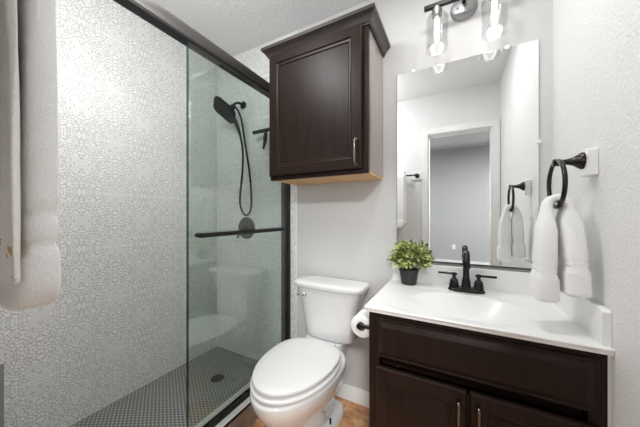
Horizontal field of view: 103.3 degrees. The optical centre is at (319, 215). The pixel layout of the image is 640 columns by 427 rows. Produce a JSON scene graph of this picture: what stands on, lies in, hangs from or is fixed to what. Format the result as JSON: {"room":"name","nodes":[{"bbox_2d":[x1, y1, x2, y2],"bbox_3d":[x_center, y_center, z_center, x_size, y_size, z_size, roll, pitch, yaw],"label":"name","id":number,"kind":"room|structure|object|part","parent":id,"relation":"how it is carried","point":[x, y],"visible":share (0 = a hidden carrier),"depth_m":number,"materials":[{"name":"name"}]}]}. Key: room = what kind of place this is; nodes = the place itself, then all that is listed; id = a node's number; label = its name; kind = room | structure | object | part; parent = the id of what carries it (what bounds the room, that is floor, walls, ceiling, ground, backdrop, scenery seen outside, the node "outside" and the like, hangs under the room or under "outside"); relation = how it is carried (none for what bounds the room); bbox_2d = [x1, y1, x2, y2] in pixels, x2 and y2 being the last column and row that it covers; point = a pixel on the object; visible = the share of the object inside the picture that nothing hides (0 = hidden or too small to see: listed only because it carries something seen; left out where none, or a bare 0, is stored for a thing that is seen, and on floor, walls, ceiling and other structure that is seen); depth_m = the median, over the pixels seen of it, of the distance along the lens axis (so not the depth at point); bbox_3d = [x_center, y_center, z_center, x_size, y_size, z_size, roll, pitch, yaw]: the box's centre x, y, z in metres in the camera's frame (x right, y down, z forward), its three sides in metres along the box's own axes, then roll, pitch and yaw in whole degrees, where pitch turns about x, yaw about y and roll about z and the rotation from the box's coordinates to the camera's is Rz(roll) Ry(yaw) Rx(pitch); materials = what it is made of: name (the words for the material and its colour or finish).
{"room":"bathroom","nodes":[
{"label":"bathroom","id":0,"kind":"room"},
{"bbox_2d":[0,0,216,426],"bbox_3d":[-1.266,-0.075,1.575,0.100,2.470,1.620,0,0,28],"label":"wall","id":1,"kind":"structure","parent":0,"point":[115,325],"depth_m":1.55,"materials":[{"name":"tile"}]},
{"bbox_2d":[69,346,258,426],"bbox_3d":[-0.898,1.165,1.321,0.790,0.090,1.520,0,0,28],"label":"floor","id":2,"kind":"structure","parent":0,"point":[161,402],"depth_m":1.57,"materials":[{"name":"tile"}]},
{"bbox_2d":[0,363,3,426],"bbox_3d":[-1.385,0.894,0.921,0.309,0.452,0.356,0,0,28],"label":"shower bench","id":3,"kind":"object","parent":2,"relation":"on","point":[2,364],"visible":1,"depth_m":1.14,"materials":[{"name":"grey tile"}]},
{"bbox_2d":[209,373,225,383],"bbox_3d":[-0.703,1.117,1.738,0.112,0.005,0.112,0,0,28],"label":"shower drain","id":4,"kind":"object","parent":2,"relation":"on","point":[217,378],"visible":1,"depth_m":1.73,"materials":[{"name":"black metal"}]},
{"bbox_2d":[194,382,250,426],"bbox_3d":[-0.596,1.080,1.159,0.133,0.080,1.520,0,0,28],"label":"trim","id":5,"kind":"structure","parent":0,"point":[247,401],"depth_m":1.35,"materials":[{"name":"grey tile"}]},
{"bbox_2d":[224,402,250,426],"bbox_3d":[-0.535,1.042,1.126,0.010,0.006,1.520,0,0,28],"label":"trim","id":6,"kind":"structure","parent":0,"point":[249,404],"depth_m":1.32,"materials":[{"name":"black metal"}]},
{"bbox_2d":[227,405,257,426],"bbox_3d":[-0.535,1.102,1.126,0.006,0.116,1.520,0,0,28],"label":"floor","id":7,"kind":"structure","parent":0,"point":[248,416],"depth_m":1.37,"materials":[{"name":"wood"}]},
{"bbox_2d":[154,0,368,56],"bbox_3d":[-0.283,-1.350,0.980,2.395,0.080,1.740,0,0,28],"label":"ceiling","id":8,"kind":"structure","parent":0,"point":[237,27],"depth_m":1.67,"materials":[{"name":"white paint"}]},
{"bbox_2d":[249,396,368,426],"bbox_3d":[0.050,1.185,0.745,1.385,0.050,1.640,0,0,28],"label":"floor","id":9,"kind":"structure","parent":0,"point":[355,415],"depth_m":1.46,"materials":[{"name":"brown wood"}]},
{"bbox_2d":[250,275,369,426],"bbox_3d":[-0.053,0.777,1.315,0.460,0.766,0.704,0,0,28],"label":"toilet","id":10,"kind":"object","parent":9,"relation":"on","point":[297,382],"visible":1,"depth_m":1.27,"materials":[{"name":"white ceramic"}]},
{"bbox_3d":[-0.121,0.749,1.241,0.387,0.019,0.497,0,0,28],"label":"seat","id":11,"kind":"part","parent":10,"relation":"part of","materials":[{"name":"white"}]},
{"bbox_3d":[-0.119,0.722,1.246,0.372,0.021,0.491,0,0,28],"label":"lid","id":12,"kind":"part","parent":10,"relation":"part of","materials":[{"name":"white"}]},
{"bbox_3d":[-0.091,0.963,1.297,0.392,0.394,0.640,0,0,28],"label":"bowl","id":13,"kind":"part","parent":10,"relation":"part of","materials":[{"name":"white ceramic"}]},
{"bbox_3d":[0.063,0.413,1.532,0.460,0.038,0.212,0,0,28],"label":"tank lid","id":14,"kind":"part","parent":10,"relation":"part of","materials":[{"name":"white ceramic"}]},
{"bbox_3d":[0.064,0.582,1.534,0.424,0.300,0.185,0,0,28],"label":"tank","id":15,"kind":"part","parent":10,"relation":"part of","materials":[{"name":"white ceramic"}]},
{"bbox_2d":[369,312,607,426],"bbox_3d":[0.609,0.774,1.068,0.689,0.772,0.537,0,0,28],"label":"vanity cabinet","id":16,"kind":"object","parent":9,"relation":"on","point":[422,374],"visible":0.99,"depth_m":0.86,"materials":[{"name":"brown wood"}]},
{"bbox_2d":[356,322,368,329],"bbox_3d":[0.214,0.476,1.132,0.067,0.040,0.138,0,0,28],"label":"toilet paper holder","id":17,"kind":"object","parent":16,"relation":"attached to","point":[360,325],"visible":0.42,"depth_m":1.08,"materials":[{"name":"black metal"}]},
{"bbox_2d":[351,309,368,337],"bbox_3d":[0.203,0.485,1.150,0.098,0.098,0.096,0,0,28],"label":"toilet paper roll","id":18,"kind":"object","parent":17,"relation":"on","point":[362,316],"visible":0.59,"depth_m":1.11,"materials":[{"name":"white paper"}]},
{"bbox_3d":[0.364,0.821,0.939,0.314,0.448,0.020,0,0,28],"label":"door","id":19,"kind":"part","parent":16,"relation":"part of","materials":[{"name":"brown wood"}]},
{"bbox_3d":[0.469,0.685,0.856,0.010,0.119,0.029,0,0,28],"label":"handle","id":20,"kind":"part","parent":16,"relation":"part of","materials":[{"name":"silver metal"}]},
{"bbox_3d":[0.520,0.685,0.828,0.010,0.119,0.029,0,0,28],"label":"handle","id":21,"kind":"part","parent":16,"relation":"part of","materials":[{"name":"silver metal"}]},
{"bbox_2d":[364,262,615,355],"bbox_3d":[0.612,0.385,1.084,0.714,0.242,0.510,0,0,28],"label":"sink","id":22,"kind":"object","parent":16,"relation":"in","point":[507,307],"visible":0.79,"depth_m":1.03,"materials":[{"name":"white ceramic"}]},
{"bbox_2d":[387,241,433,284],"bbox_3d":[0.471,0.251,1.347,0.255,0.232,0.142,0,0,28],"label":"potted plant","id":23,"kind":"object","parent":22,"relation":"on","point":[404,257],"visible":1,"depth_m":1.33,"materials":[{"name":"green plant"}]},
{"bbox_3d":[0.480,0.326,1.365,0.102,0.081,0.102,0,0,28],"label":"pot","id":24,"kind":"part","parent":23,"relation":"part of","materials":[{"name":"grey plastic"}]},
{"bbox_2d":[438,250,496,293],"bbox_3d":[0.693,0.263,1.198,0.248,0.207,0.137,0,0,28],"label":"sink faucet","id":25,"kind":"object","parent":22,"relation":"on","point":[478,288],"visible":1,"depth_m":1.22,"materials":[{"name":"black metal"}]},
{"bbox_3d":[0.641,0.290,1.273,0.086,0.018,0.017,0,0,28],"label":"lever","id":26,"kind":"part","parent":25,"relation":"part of","materials":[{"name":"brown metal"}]},
{"bbox_3d":[0.667,0.323,1.259,0.045,0.055,0.046,0,0,28],"label":"handle","id":27,"kind":"part","parent":25,"relation":"part of","materials":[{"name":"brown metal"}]},
{"bbox_3d":[0.692,0.255,1.196,0.042,0.191,0.131,0,0,28],"label":"spout","id":28,"kind":"part","parent":25,"relation":"part of","materials":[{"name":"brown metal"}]},
{"bbox_3d":[0.758,0.323,1.210,0.045,0.055,0.046,0,0,28],"label":"handle","id":29,"kind":"part","parent":25,"relation":"part of","materials":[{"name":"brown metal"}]},
{"bbox_3d":[0.784,0.290,1.197,0.086,0.018,0.017,0,0,28],"label":"lever","id":30,"kind":"part","parent":25,"relation":"part of","materials":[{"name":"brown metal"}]},
{"bbox_3d":[0.648,0.821,0.787,0.315,0.448,0.020,0,0,28],"label":"door","id":31,"kind":"part","parent":16,"relation":"part of","materials":[{"name":"brown wood"}]},
{"bbox_2d":[217,0,552,391],"bbox_3d":[0.104,-0.075,1.703,2.195,2.470,0.100,0,0,28],"label":"wall","id":32,"kind":"structure","parent":0,"point":[347,230],"depth_m":1.66,"materials":[{"name":"grey paint"}]},
{"bbox_2d":[113,0,290,426],"bbox_3d":[-0.598,0.088,1.160,0.063,1.902,1.519,0,0,28],"label":"shower door frame","id":33,"kind":"object","parent":32,"relation":"attached to","point":[150,11],"visible":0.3,"depth_m":1.34,"materials":[{"name":"black metal"}]},
{"bbox_3d":[-0.599,-0.830,1.161,0.054,0.067,1.518,0,0,28],"label":"header rail","id":34,"kind":"part","parent":33,"relation":"part of","materials":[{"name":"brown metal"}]},
{"bbox_2d":[213,96,251,215],"bbox_3d":[-0.668,-0.455,1.938,0.269,0.919,0.194,0,0,-26],"label":"handheld shower","id":35,"kind":"object","parent":32,"relation":"attached to","point":[227,111],"visible":1,"depth_m":1.92,"materials":[{"name":"black metal"}]},
{"bbox_3d":[-0.641,-0.875,1.981,0.060,0.081,0.113,0,0,28],"label":"shower arm","id":36,"kind":"part","parent":35,"relation":"part of","materials":[{"name":"black metal"}]},
{"bbox_2d":[186,41,284,426],"bbox_3d":[-0.396,0.117,1.454,0.063,1.802,0.750,0,0,28],"label":"sliding glass panel","id":37,"kind":"object","parent":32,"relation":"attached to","point":[240,232],"visible":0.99,"depth_m":1.14,"materials":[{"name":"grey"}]},
{"bbox_2d":[236,217,254,238],"bbox_3d":[-0.596,0.098,1.990,0.172,0.172,0.054,0,0,28],"label":"shower valve","id":38,"kind":"object","parent":32,"relation":"attached to","point":[246,223],"visible":0.8,"depth_m":1.99,"materials":[{"name":"black metal"}]},
{"bbox_3d":[-0.614,0.126,1.994,0.088,0.108,0.045,0,0,28],"label":"lever","id":39,"kind":"part","parent":38,"relation":"part of","materials":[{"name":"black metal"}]},
{"bbox_2d":[252,128,268,148],"bbox_3d":[-0.418,-0.571,1.885,0.173,0.166,0.071,0,0,28],"label":"squeegee","id":40,"kind":"object","parent":32,"relation":"attached to","point":[265,130],"visible":0.77,"depth_m":1.85,"materials":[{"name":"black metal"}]},
{"bbox_3d":[-0.442,-0.624,1.875,0.140,0.024,0.020,0,0,28],"label":"blade","id":41,"kind":"part","parent":40,"relation":"part of","materials":[{"name":"black metal"}]},
{"bbox_3d":[-0.405,-0.552,1.855,0.044,0.129,0.030,0,0,28],"label":"handle","id":42,"kind":"part","parent":40,"relation":"part of","materials":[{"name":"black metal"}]},
{"bbox_2d":[296,30,296,337],"bbox_3d":[-0.165,-0.135,1.788,0.006,2.350,0.003,0,0,28],"label":"trim","id":43,"kind":"structure","parent":32,"relation":"attached to","point":[296,30],"depth_m":1.79,"materials":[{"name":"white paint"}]},
{"bbox_2d":[261,2,390,184],"bbox_3d":[0.026,-0.607,1.492,0.693,0.791,0.344,0,0,28],"label":"upper cabinet","id":44,"kind":"object","parent":32,"relation":"attached to","point":[326,79],"visible":1,"depth_m":1.36,"materials":[{"name":"brown wood"}]},
{"bbox_3d":[-0.046,-0.591,1.383,0.575,0.715,0.021,0,0,28],"label":"door","id":45,"kind":"part","parent":44,"relation":"part of","materials":[{"name":"brown wood"}]},
{"bbox_3d":[-0.026,-0.588,1.395,0.609,0.754,0.018,0,0,28],"label":"frame","id":46,"kind":"part","parent":44,"relation":"part of","materials":[{"name":"brown wood"}]},
{"bbox_3d":[0.029,-0.970,1.498,0.693,0.064,0.331,0,0,28],"label":"crown molding","id":47,"kind":"part","parent":44,"relation":"part of","materials":[{"name":"black wood"}]},
{"bbox_3d":[0.043,-0.219,1.523,0.603,0.012,0.274,0,0,28],"label":"panel","id":48,"kind":"part","parent":44,"relation":"part of","materials":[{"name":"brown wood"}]},
{"bbox_3d":[0.171,-0.315,1.238,0.016,0.136,0.031,0,0,28],"label":"handle","id":49,"kind":"part","parent":44,"relation":"part of","materials":[{"name":"silver metal"}]},
{"bbox_2d":[336,383,368,407],"bbox_3d":[0.134,1.117,1.622,0.675,0.087,0.014,0,0,28],"label":"baseboard","id":50,"kind":"structure","parent":32,"relation":"attached to","point":[353,394],"depth_m":1.57,"materials":[{"name":"white paint"}]},
{"bbox_2d":[392,262,532,295],"bbox_3d":[0.731,0.317,1.299,0.706,0.106,0.019,0,0,28],"label":"backsplash","id":51,"kind":"structure","parent":32,"relation":"attached to","point":[514,282],"depth_m":1.25,"materials":[{"name":"white stone"}]},
{"bbox_2d":[424,0,508,55],"bbox_3d":[0.705,-0.980,1.238,0.358,0.294,0.152,0,0,28],"label":"vanity light","id":52,"kind":"object","parent":32,"relation":"attached to","point":[461,10],"visible":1,"depth_m":1.26,"materials":[{"name":"silver metal"}]},
{"bbox_2d":[426,5,448,55],"bbox_3d":[0.588,-0.941,1.273,0.104,0.214,0.104,0,0,28],"label":"shade","id":53,"kind":"object","parent":52,"relation":"attached to","point":[436,13],"depth_m":1.26,"materials":[{"name":"clear glass"}]},
{"bbox_2d":[481,0,508,40],"bbox_3d":[0.799,-0.941,1.160,0.104,0.214,0.104,0,0,28],"label":"shade","id":54,"kind":"object","parent":52,"relation":"attached to","point":[494,10],"depth_m":1.15,"materials":[{"name":"clear glass"}]},
{"bbox_2d":[397,39,540,269],"bbox_3d":[0.724,-0.282,1.305,0.641,1.068,0.015,0,0,28],"label":"wall mirror","id":55,"kind":"object","parent":32,"relation":"attached to","point":[468,140],"visible":0.93,"depth_m":1.28,"materials":[{"name":"grey mirror"}]},
{"bbox_2d":[553,0,639,426],"bbox_3d":[0.728,-0.075,0.438,0.100,2.470,1.740,0,0,28],"label":"wall","id":56,"kind":"structure","parent":0,"point":[596,43],"depth_m":0.73,"materials":[{"name":"white paint"}]},
{"bbox_2d":[547,148,598,208],"bbox_3d":[0.813,-0.115,0.812,0.103,0.186,0.164,0,0,28],"label":"towel ring","id":57,"kind":"object","parent":56,"relation":"attached to","point":[587,160],"visible":0.96,"depth_m":0.78,"materials":[{"name":"black metal"}]},
{"bbox_2d":[529,194,591,302],"bbox_3d":[0.772,0.103,0.818,0.135,0.346,0.109,0,0,28],"label":"hand towel","id":58,"kind":"object","parent":57,"relation":"hanging from","point":[560,258],"visible":0.98,"depth_m":0.79,"materials":[{"name":"white fabric"}]},
{"bbox_3d":[0.800,-0.174,0.819,0.073,0.054,0.054,0,0,28],"label":"post","id":59,"kind":"part","parent":57,"relation":"part of","materials":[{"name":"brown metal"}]},
{"bbox_2d":[608,355,610,426],"bbox_3d":[0.819,0.774,0.721,0.006,0.771,0.016,0,0,28],"label":"trim","id":60,"kind":"structure","parent":56,"relation":"attached to","point":[609,357],"depth_m":0.71,"materials":[{"name":"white wood"}]},
{"bbox_3d":[-0.710,-0.075,0.290,2.295,2.470,0.120,0,0,28],"label":"wall","id":61,"kind":"structure","parent":0,"visible":0},
{"bbox_3d":[-0.574,-0.440,0.352,0.719,0.090,0.118,0,0,28],"label":"towel bar","id":62,"kind":"object","parent":61,"relation":"attached to","visible":0},
{"bbox_2d":[0,0,20,285],"bbox_3d":[-0.520,-0.186,0.364,0.308,0.560,0.066,0,0,28],"label":"towel","id":63,"kind":"object","parent":62,"relation":"hanging from","point":[10,195],"visible":1,"depth_m":0.33,"materials":[{"name":"beige fabric"}]},
{"bbox_2d":[0,0,60,309],"bbox_3d":[-0.579,-0.182,0.402,0.413,0.640,0.152,0,0,28],"label":"bath towel","id":64,"kind":"object","parent":62,"relation":"hanging from","point":[40,255],"visible":0.79,"depth_m":0.34,"materials":[{"name":"white fabric"}]}
]}

